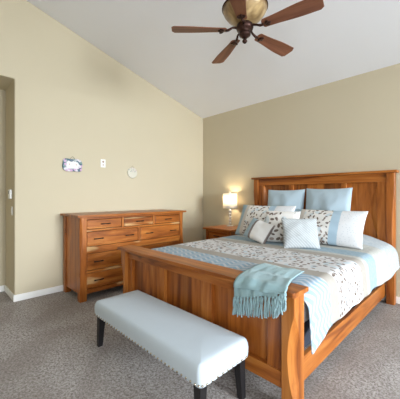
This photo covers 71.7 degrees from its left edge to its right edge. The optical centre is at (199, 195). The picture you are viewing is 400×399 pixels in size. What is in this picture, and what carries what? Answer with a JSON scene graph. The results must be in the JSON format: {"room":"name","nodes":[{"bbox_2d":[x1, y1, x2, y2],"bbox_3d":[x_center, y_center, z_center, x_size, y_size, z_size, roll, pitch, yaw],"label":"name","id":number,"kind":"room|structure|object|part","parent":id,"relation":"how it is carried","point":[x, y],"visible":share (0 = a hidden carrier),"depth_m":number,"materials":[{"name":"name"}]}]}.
{"room":"bedroom","nodes":[
{"label":"bedroom","id":0,"kind":"room"},
{"bbox_2d":[0,89,5,285],"bbox_3d":[-3.507,-0.150,3.302,2.450,3.000,0.120,0,0,-45],"label":"wall","id":1,"kind":"structure","parent":0,"point":[2,92],"depth_m":3.92,"materials":[{"name":"paint"}]},
{"bbox_2d":[0,285,4,291],"bbox_3d":[-3.553,1.308,3.162,2.189,0.085,0.014,0,0,-45],"label":"baseboard","id":2,"kind":"structure","parent":1,"relation":"attached to","point":[2,288],"depth_m":3.91,"materials":[{"name":"white paint"}]},
{"bbox_2d":[0,0,202,294],"bbox_3d":[-2.126,-0.933,4.179,5.650,4.566,0.570,0,0,-45],"label":"wall","id":3,"kind":"structure","parent":0,"point":[66,97],"depth_m":4.04,"materials":[{"name":"paint"}]},
{"bbox_2d":[5,285,13,300],"bbox_3d":[-2.574,1.308,3.738,0.014,0.085,0.570,0,0,-45],"label":"baseboard opening","id":4,"kind":"structure","parent":3,"relation":"attached to","point":[10,294],"depth_m":3.74,"materials":[{"name":"white paint"}]},
{"bbox_2d":[8,190,11,198],"bbox_3d":[-2.514,-0.025,3.664,0.030,0.120,0.110,0,0,-45],"label":"light switch","id":5,"kind":"object","parent":3,"relation":"attached to","point":[9,191],"visible":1,"depth_m":3.63,"materials":[{"name":"white plastic"}]},
{"bbox_2d":[13,285,62,301],"bbox_3d":[-1.152,1.308,4.729,3.431,0.085,0.014,0,0,-45],"label":"baseboard","id":6,"kind":"structure","parent":3,"relation":"attached to","point":[28,295],"depth_m":3.71,"materials":[{"name":"white paint"}]},
{"bbox_2d":[62,156,81,171],"bbox_3d":[-1.854,-0.465,4.029,0.282,0.222,0.023,0,0,-45],"label":"plaque","id":7,"kind":"object","parent":3,"relation":"attached to","point":[70,164],"visible":1,"depth_m":4.02,"materials":[{"name":"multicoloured ceramic"}]},
{"bbox_2d":[101,159,105,167],"bbox_3d":[-1.526,-0.514,4.364,0.080,0.128,0.008,0,0,-45],"label":"outlet plate","id":8,"kind":"object","parent":3,"relation":"attached to","point":[103,161],"visible":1,"depth_m":4.37,"materials":[{"name":"white plastic"}]},
{"bbox_2d":[127,167,136,177],"bbox_3d":[-1.153,-0.410,4.727,0.188,0.218,0.013,0,0,-45],"label":"round plaque","id":9,"kind":"object","parent":3,"relation":"attached to","point":[132,172],"visible":1,"depth_m":4.72,"materials":[{"name":"ceramic"}]},
{"bbox_2d":[0,285,399,398],"bbox_3d":[1.574,1.400,0.427,5.890,0.100,11.470,0,0,-45],"label":"floor","id":10,"kind":"structure","parent":0,"point":[49,349],"depth_m":2.23,"materials":[{"name":"carpet"}]},
{"bbox_2d":[60,209,185,302],"bbox_3d":[-1.099,0.797,4.310,1.805,1.105,0.646,0,0,-45],"label":"dresser","id":11,"kind":"object","parent":10,"relation":"on","point":[92,262],"visible":0.67,"depth_m":3.82,"materials":[{"name":"brown wood"}]},
{"bbox_3d":[-1.877,0.812,3.923,0.085,1.075,0.075,0,0,-45],"label":"post","id":12,"kind":"part","parent":11,"relation":"part of","materials":[{"name":"brown wood"}]},
{"bbox_3d":[-1.709,0.767,3.727,0.020,0.985,0.440,0,0,-45],"label":"panel","id":13,"kind":"part","parent":11,"relation":"part of","materials":[{"name":"brown wood"}]},
{"bbox_3d":[-1.512,0.812,3.553,0.085,1.075,0.085,0,0,-45],"label":"post","id":14,"kind":"part","parent":11,"relation":"part of","materials":[{"name":"brown wood"}]},
{"bbox_3d":[-1.397,0.370,3.854,0.488,0.118,0.347,0,0,-45],"label":"drawer","id":15,"kind":"part","parent":11,"relation":"part of","materials":[{"name":"brown wood"}]},
{"bbox_3d":[-0.916,0.984,4.120,1.560,0.028,0.044,0,0,-45],"label":"rail","id":16,"kind":"part","parent":11,"relation":"part of","materials":[{"name":"brown wood"}]},
{"bbox_3d":[-1.303,0.858,3.947,0.753,0.213,0.347,0,0,-45],"label":"drawer","id":17,"kind":"part","parent":11,"relation":"part of","materials":[{"name":"brown wood"}]},
{"bbox_3d":[-0.916,1.232,4.120,1.560,0.055,0.044,0,0,-45],"label":"rail","id":18,"kind":"part","parent":11,"relation":"part of","materials":[{"name":"brown wood"}]},
{"bbox_3d":[-1.303,1.101,3.947,0.753,0.195,0.347,0,0,-45],"label":"drawer","id":19,"kind":"part","parent":11,"relation":"part of","materials":[{"name":"brown wood"}]},
{"bbox_3d":[-1.303,0.560,3.947,0.753,0.188,0.347,0,0,-45],"label":"drawer","id":20,"kind":"part","parent":11,"relation":"part of","materials":[{"name":"brown wood"}]},
{"bbox_3d":[-0.916,0.290,4.120,1.560,0.030,0.044,0,0,-45],"label":"rail","id":21,"kind":"part","parent":11,"relation":"part of","materials":[{"name":"brown wood"}]},
{"bbox_3d":[-0.916,0.448,4.120,1.560,0.025,0.044,0,0,-45],"label":"rail","id":22,"kind":"part","parent":11,"relation":"part of","materials":[{"name":"brown wood"}]},
{"bbox_3d":[-0.916,0.703,4.120,1.560,0.085,0.044,0,0,-45],"label":"rail","id":23,"kind":"part","parent":11,"relation":"part of","materials":[{"name":"brown wood"}]},
{"bbox_3d":[-1.020,0.370,4.226,0.488,0.118,0.347,0,0,-45],"label":"drawer","id":24,"kind":"part","parent":11,"relation":"part of","materials":[{"name":"brown wood"}]},
{"bbox_3d":[-0.737,0.560,4.505,0.753,0.188,0.347,0,0,-45],"label":"drawer","id":25,"kind":"part","parent":11,"relation":"part of","materials":[{"name":"brown wood"}]},
{"bbox_3d":[-0.737,0.858,4.505,0.753,0.213,0.347,0,0,-45],"label":"drawer","id":26,"kind":"part","parent":11,"relation":"part of","materials":[{"name":"brown wood"}]},
{"bbox_3d":[-0.643,0.370,4.598,0.488,0.118,0.347,0,0,-45],"label":"drawer","id":27,"kind":"part","parent":11,"relation":"part of","materials":[{"name":"brown wood"}]},
{"bbox_3d":[-0.340,0.812,4.708,0.085,1.075,0.085,0,0,-45],"label":"post","id":28,"kind":"part","parent":11,"relation":"part of","materials":[{"name":"brown wood"}]},
{"bbox_2d":[94,290,247,398],"bbox_3d":[-0.315,1.140,2.173,0.476,0.420,1.390,0,0,-45],"label":"bench","id":29,"kind":"object","parent":10,"relation":"on","point":[199,350],"visible":1,"depth_m":1.86,"materials":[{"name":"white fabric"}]},
{"bbox_3d":[-0.890,1.211,2.498,0.061,0.278,0.061,0,0,-45],"label":"leg","id":30,"kind":"part","parent":29,"relation":"part of","materials":[{"name":"black wood"}]},
{"bbox_3d":[0.001,1.211,1.594,0.061,0.278,0.061,0,0,-45],"label":"leg","id":31,"kind":"part","parent":29,"relation":"part of","materials":[{"name":"black wood"}]},
{"bbox_3d":[0.263,1.211,1.852,0.061,0.278,0.061,0,0,-45],"label":"leg","id":32,"kind":"part","parent":29,"relation":"part of","materials":[{"name":"black wood"}]},
{"bbox_2d":[203,225,237,239],"bbox_3d":[0.503,0.958,4.999,0.645,0.785,0.645,0,0,-45],"label":"nightstand","id":33,"kind":"object","parent":10,"relation":"on","point":[212,232],"visible":0.28,"depth_m":4.82,"materials":[{"name":"brown wood"}]},
{"bbox_3d":[0.491,0.702,4.987,0.520,0.147,0.439,0,0,-45],"label":"drawer","id":34,"kind":"part","parent":33,"relation":"part of","materials":[{"name":"brown wood"}]},
{"bbox_2d":[223,191,236,225],"bbox_3d":[0.565,0.237,5.204,0.278,0.655,0.278,0,0,-45],"label":"table lamp","id":35,"kind":"object","parent":33,"relation":"on","point":[229,199],"visible":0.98,"depth_m":5.09,"materials":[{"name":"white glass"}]},
{"bbox_3d":[0.565,0.090,5.204,0.278,0.280,0.278,0,0,-45],"label":"lamp shade","id":36,"kind":"part","parent":35,"relation":"part of","materials":[{"name":"white fabric"}]},
{"bbox_3d":[0.565,0.393,5.204,0.058,0.288,0.060,0,0,-45],"label":"stem","id":37,"kind":"part","parent":35,"relation":"part of","materials":[{"name":"clear glass"}]},
{"bbox_2d":[117,170,398,398],"bbox_3d":[0.782,0.514,3.284,2.687,1.672,2.145,0,0,-45],"label":"bed","id":38,"kind":"object","parent":10,"relation":"on","point":[276,353],"visible":0.62,"depth_m":2.40,"materials":[{"name":"brown wood"}]},
{"bbox_3d":[-0.811,0.975,3.115,0.122,0.750,0.088,0,0,-45],"label":"post","id":39,"kind":"part","parent":38,"relation":"part of","materials":[{"name":"brown wood"}]},
{"bbox_3d":[-0.102,0.905,2.430,0.025,0.490,1.890,0,0,-45],"label":"footboard","id":40,"kind":"part","parent":38,"relation":"part of","materials":[{"name":"brown wood"}]},
{"bbox_3d":[-0.116,0.642,2.416,0.065,0.085,1.884,0,0,-45],"label":"rail","id":41,"kind":"part","parent":38,"relation":"part of","materials":[{"name":"brown wood"}]},
{"bbox_3d":[1.010,0.530,4.883,0.095,1.640,0.088,0,0,-45],"label":"post","id":42,"kind":"part","parent":38,"relation":"part of","materials":[{"name":"brown wood"}]},
{"bbox_3d":[-0.116,1.153,2.416,0.065,0.105,1.884,0,0,-45],"label":"rail","id":43,"kind":"part","parent":38,"relation":"part of","materials":[{"name":"brown wood"}]},
{"bbox_2d":[232,263,303,318],"bbox_3d":[0.512,0.670,1.994,0.399,0.273,0.678,0,0,32],"label":"throw blanket","id":44,"kind":"object","parent":38,"relation":"on","point":[266,280],"visible":1,"depth_m":1.78,"materials":[{"name":"teal fabric"}]},
{"bbox_3d":[0.574,0.975,1.711,0.122,0.750,0.088,0,0,-45],"label":"post","id":45,"kind":"part","parent":38,"relation":"part of","materials":[{"name":"brown wood"}]},
{"bbox_2d":[304,319,310,347],"bbox_3d":[0.831,0.993,3.317,2.350,0.225,1.780,0,0,-45],"label":"box spring","id":46,"kind":"object","parent":38,"relation":"on","point":[307,341],"visible":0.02,"depth_m":2.01,"materials":[{"name":"black fabric"}]},
{"bbox_2d":[304,302,308,321],"bbox_3d":[0.848,0.757,3.307,2.320,0.245,1.850,0,0,-45],"label":"mattress","id":47,"kind":"object","parent":46,"relation":"on","point":[306,313],"visible":0.02,"depth_m":1.88,"materials":[{"name":"grey fabric"}]},
{"bbox_2d":[152,234,399,353],"bbox_3d":[0.863,0.754,3.277,2.350,0.517,2.079,0,0,-45],"label":"bedspread","id":48,"kind":"object","parent":47,"relation":"on","point":[337,278],"visible":0.83,"depth_m":2.62,"materials":[{"name":"white fabric"}]},
{"bbox_2d":[243,218,274,243],"bbox_3d":[0.768,0.456,3.635,0.194,0.319,0.410,0,0,-37],"label":"lumbar pillow","id":49,"kind":"object","parent":48,"relation":"on","point":[257,230],"visible":0.96,"depth_m":3.56,"materials":[{"name":"white fabric"}]},
{"bbox_2d":[235,205,295,234],"bbox_3d":[0.938,0.368,4.086,0.282,0.461,0.903,0,0,-45],"label":"sham pillow","id":50,"kind":"object","parent":48,"relation":"on","point":[249,212],"visible":0.49,"depth_m":4.17,"materials":[{"name":"white fabric"}]},
{"bbox_2d":[265,210,300,242],"bbox_3d":[1.053,0.400,3.624,0.460,0.401,0.233,0,0,35],"label":"throw pillow","id":51,"kind":"object","parent":48,"relation":"on","point":[272,217],"visible":0.58,"depth_m":3.59,"materials":[{"name":"white fabric"}]},
{"bbox_2d":[268,189,304,211],"bbox_3d":[1.305,0.214,4.279,0.610,0.632,0.240,0,0,43],"label":"euro pillow","id":52,"kind":"object","parent":48,"relation":"on","point":[275,197],"visible":0.46,"depth_m":4.20,"materials":[{"name":"blue fabric"}]},
{"bbox_2d":[281,218,319,248],"bbox_3d":[1.172,0.436,3.237,0.412,0.338,0.192,0,0,6],"label":"throw pillow","id":53,"kind":"object","parent":48,"relation":"on","point":[297,233],"visible":0.99,"depth_m":3.18,"materials":[{"name":"white fabric"}]},
{"bbox_2d":[306,187,352,210],"bbox_3d":[1.750,0.209,3.828,0.233,0.642,0.635,0,0,-39],"label":"euro pillow","id":54,"kind":"object","parent":48,"relation":"on","point":[316,199],"visible":0.45,"depth_m":3.75,"materials":[{"name":"blue fabric"}]},
{"bbox_2d":[296,209,367,248],"bbox_3d":[1.573,0.388,3.473,0.894,0.416,0.275,0,0,44],"label":"sham pillow","id":55,"kind":"object","parent":48,"relation":"on","point":[336,228],"visible":0.65,"depth_m":3.30,"materials":[{"name":"white fabric"}]},
{"bbox_3d":[1.726,0.420,4.201,0.035,1.260,1.895,0,0,-45],"label":"headboard","id":56,"kind":"part","parent":38,"relation":"part of","materials":[{"name":"brown wood"}]},
{"bbox_3d":[1.712,-0.235,4.186,0.075,0.110,1.889,0,0,-45],"label":"rail","id":57,"kind":"part","parent":38,"relation":"part of","materials":[{"name":"brown wood"}]},
{"bbox_3d":[1.455,1.180,2.648,2.500,0.170,0.030,0,0,-45],"label":"rail","id":58,"kind":"part","parent":38,"relation":"part of","materials":[{"name":"brown wood"}]},
{"bbox_3d":[2.398,0.530,3.476,0.095,1.640,0.088,0,0,-45],"label":"post","id":59,"kind":"part","parent":38,"relation":"part of","materials":[{"name":"brown wood"}]},
{"bbox_2d":[27,0,399,117],"bbox_3d":[1.574,-2.486,0.427,5.890,1.732,11.470,0,0,-45],"label":"ceiling","id":60,"kind":"structure","parent":0,"point":[343,39],"depth_m":3.72,"materials":[{"name":"paint"}]},
{"bbox_2d":[171,0,323,63],"bbox_3d":[0.451,-1.839,2.571,1.290,0.860,1.305,0,0,-45],"label":"ceiling fan","id":61,"kind":"object","parent":60,"relation":"hanging from","point":[242,15],"visible":1,"depth_m":2.50,"materials":[{"name":"brown wood"}]},
{"bbox_3d":[-0.008,-1.536,2.558,0.510,0.007,0.152,0,12,-1],"label":"blade","id":62,"kind":"part","parent":61,"relation":"part of","materials":[{"name":"brown wood"}]},
{"bbox_3d":[0.277,-1.536,2.966,0.152,0.007,0.510,-13,4,-19],"label":"blade","id":63,"kind":"part","parent":61,"relation":"part of","materials":[{"name":"brown wood"}]},
{"bbox_3d":[0.291,-1.536,2.161,0.152,0.007,0.510,13,4,17],"label":"blade","id":64,"kind":"part","parent":61,"relation":"part of","materials":[{"name":"brown wood"}]},
{"bbox_3d":[0.415,-1.663,2.566,0.412,0.145,0.412,0,0,-45],"label":"lamp shade","id":65,"kind":"part","parent":61,"relation":"part of","materials":[{"name":"beige glass"}]},
{"bbox_3d":[0.752,-1.536,2.820,0.510,0.007,0.152,0,-12,-37],"label":"blade","id":66,"kind":"part","parent":61,"relation":"part of","materials":[{"name":"brown wood"}]},
{"bbox_3d":[0.761,-1.536,2.323,0.510,0.007,0.152,0,-12,35],"label":"blade","id":67,"kind":"part","parent":61,"relation":"part of","materials":[{"name":"brown wood"}]},
{"bbox_2d":[203,63,399,296],"bbox_3d":[3.639,-0.167,2.421,0.150,3.034,11.170,0,0,-45],"label":"wall","id":68,"kind":"structure","parent":0,"point":[351,124],"depth_m":4.33,"materials":[{"name":"paint"}]},
{"bbox_2d":[382,296,399,303],"bbox_3d":[3.785,1.308,2.155,0.014,0.085,10.586,0,0,-45],"label":"baseboard","id":69,"kind":"structure","parent":68,"relation":"attached to","point":[384,298],"depth_m":3.47,"materials":[{"name":"white paint"}]}
]}

